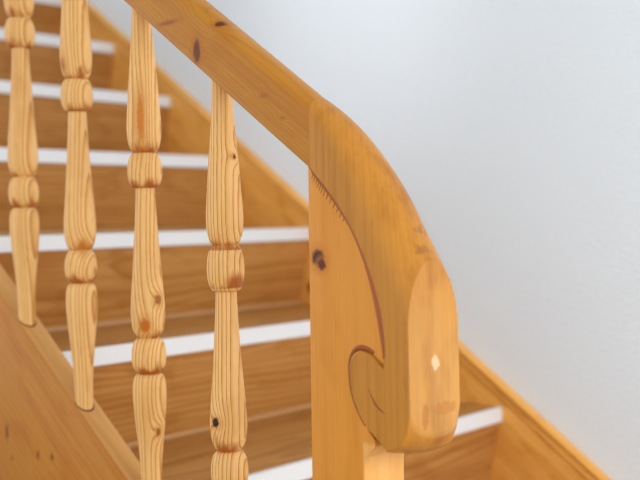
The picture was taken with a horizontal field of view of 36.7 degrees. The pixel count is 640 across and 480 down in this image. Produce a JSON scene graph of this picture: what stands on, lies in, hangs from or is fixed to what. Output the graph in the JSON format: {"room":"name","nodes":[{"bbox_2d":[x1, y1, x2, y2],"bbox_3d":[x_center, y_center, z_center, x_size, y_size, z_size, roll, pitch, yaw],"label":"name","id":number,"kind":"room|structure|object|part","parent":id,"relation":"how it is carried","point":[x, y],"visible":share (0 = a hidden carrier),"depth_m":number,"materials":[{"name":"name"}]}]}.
{"room":"staircase","nodes":[
{"label":"staircase","id":0,"kind":"room"},
{"bbox_2d":[49,0,639,479],"bbox_3d":[0.284,-1.006,2.014,7.200,3.378,0.100,0,2,44],"label":"wall","id":1,"kind":"structure","parent":0,"point":[510,128],"depth_m":1.89,"materials":[{"name":"white paint"}]},
{"bbox_2d":[87,1,610,479],"bbox_3d":[-0.097,-0.133,2.329,2.380,1.657,0.027,0,2,44],"label":"stringer","id":2,"kind":"object","parent":1,"relation":"attached to","point":[528,447],"visible":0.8,"depth_m":2.27,"materials":[{"name":"brown wood"}]},
{"bbox_3d":[-1.064,0.791,0.626,7.200,0.100,3.874,0,2,44],"label":"floor","id":3,"kind":"structure","parent":0,"visible":0},
{"bbox_2d":[0,264,140,479],"bbox_3d":[-0.776,-0.127,1.764,2.188,1.671,0.034,0,2,44],"label":"stringer","id":4,"kind":"object","parent":3,"relation":"on","point":[45,434],"visible":0.87,"depth_m":1.40,"materials":[{"name":"brown wood"}]},
{"bbox_2d":[4,0,39,325],"bbox_3d":[-0.444,-0.200,1.437,0.044,0.655,0.044,-1,1,-18],"label":"baluster","id":5,"kind":"object","parent":4,"relation":"on","point":[19,31],"visible":1,"depth_m":1.42,"materials":[{"name":"brown wood"}]},
{"bbox_2d":[18,318,36,326],"bbox_3d":[-0.438,0.121,1.444,0.026,0.019,0.026,0,2,44],"label":"socket","id":6,"kind":"object","parent":4,"relation":"attached to","point":[20,324],"depth_m":1.43,"materials":[{"name":"brown wood"}]},
{"bbox_2d":[59,0,97,409],"bbox_3d":[-0.334,-0.093,1.335,0.044,0.656,0.044,-1,1,-11],"label":"baluster","id":7,"kind":"object","parent":4,"relation":"on","point":[75,53],"visible":1,"depth_m":1.32,"materials":[{"name":"brown wood"}]},
{"bbox_2d":[75,402,93,411],"bbox_3d":[-0.327,0.228,1.342,0.026,0.019,0.026,0,2,44],"label":"socket","id":8,"kind":"object","parent":4,"relation":"attached to","point":[77,409],"depth_m":1.33,"materials":[{"name":"brown wood"}]},
{"bbox_2d":[126,8,166,479],"bbox_3d":[-0.221,0.014,1.231,0.044,0.654,0.044,-1,1,-18],"label":"baluster","id":9,"kind":"object","parent":4,"relation":"on","point":[143,122],"visible":0.98,"depth_m":1.22,"materials":[{"name":"brown wood"}]},
{"bbox_2d":[206,80,247,479],"bbox_3d":[-0.108,0.121,1.126,0.044,0.651,0.044,-1,1,-18],"label":"baluster","id":10,"kind":"object","parent":4,"relation":"on","point":[224,205],"visible":0.99,"depth_m":1.11,"materials":[{"name":"brown wood"}]},
{"bbox_2d":[308,167,403,479],"bbox_3d":[0.050,0.318,0.976,0.102,0.788,0.063,0,2,44],"label":"newel post","id":11,"kind":"object","parent":3,"relation":"on","point":[345,315],"visible":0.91,"depth_m":0.96,"materials":[{"name":"brown wood"}]},
{"bbox_2d":[124,0,459,452],"bbox_3d":[-0.620,-0.628,1.590,1.991,1.668,0.078,0,2,44],"label":"handrail","id":12,"kind":"object","parent":11,"relation":"attached to","point":[410,402],"visible":0.99,"depth_m":0.93,"materials":[{"name":"brown wood"}]},
{"bbox_3d":[-0.680,-0.769,1.619,1.863,1.386,0.039,0,2,44],"label":"straight rail","id":13,"kind":"part","parent":12,"relation":"part of","materials":[{"name":"brown wood"}]},
{"bbox_3d":[0.147,0.608,1.520,0.299,0.179,0.851,0,2,44],"label":"stair step","id":14,"kind":"structure","parent":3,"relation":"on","visible":0},
{"bbox_2d":[129,402,501,479],"bbox_3d":[-0.043,0.429,1.696,0.299,0.179,0.851,0,2,44],"label":"stair step","id":15,"kind":"structure","parent":14,"relation":"on","point":[276,447],"depth_m":1.72,"materials":[{"name":"brown wood"}]},
{"bbox_2d":[47,304,310,446],"bbox_3d":[-0.234,0.251,1.873,0.299,0.179,0.851,0,2,44],"label":"stair step","id":16,"kind":"structure","parent":15,"relation":"on","point":[275,343],"depth_m":1.74,"materials":[{"name":"brown wood"}]},
{"bbox_2d":[0,228,308,330],"bbox_3d":[-0.424,0.072,2.049,0.299,0.179,0.851,0,2,44],"label":"stair step","id":17,"kind":"structure","parent":16,"relation":"on","point":[275,258],"depth_m":2.00,"materials":[{"name":"brown wood"}]},
{"bbox_2d":[0,147,208,234],"bbox_3d":[-0.614,-0.106,2.225,0.299,0.179,0.851,0,2,44],"label":"stair step","id":18,"kind":"structure","parent":17,"relation":"on","point":[180,196],"depth_m":2.19,"materials":[{"name":"brown wood"}]},
{"bbox_2d":[0,80,170,153],"bbox_3d":[-0.804,-0.285,2.402,0.299,0.179,0.851,0,2,44],"label":"stair step","id":19,"kind":"structure","parent":18,"relation":"on","point":[107,117],"depth_m":2.44,"materials":[{"name":"brown wood"}]},
{"bbox_2d":[0,28,113,90],"bbox_3d":[-0.995,-0.463,2.578,0.299,0.179,0.851,0,2,44],"label":"stair step","id":20,"kind":"structure","parent":19,"relation":"on","point":[44,58],"depth_m":2.65,"materials":[{"name":"brown wood"}]},
{"bbox_2d":[0,0,61,35],"bbox_3d":[-1.185,-0.642,2.754,0.299,0.179,0.851,0,2,44],"label":"stair step","id":21,"kind":"structure","parent":20,"relation":"on","point":[46,16],"depth_m":2.92,"materials":[{"name":"brown wood"}]}
]}

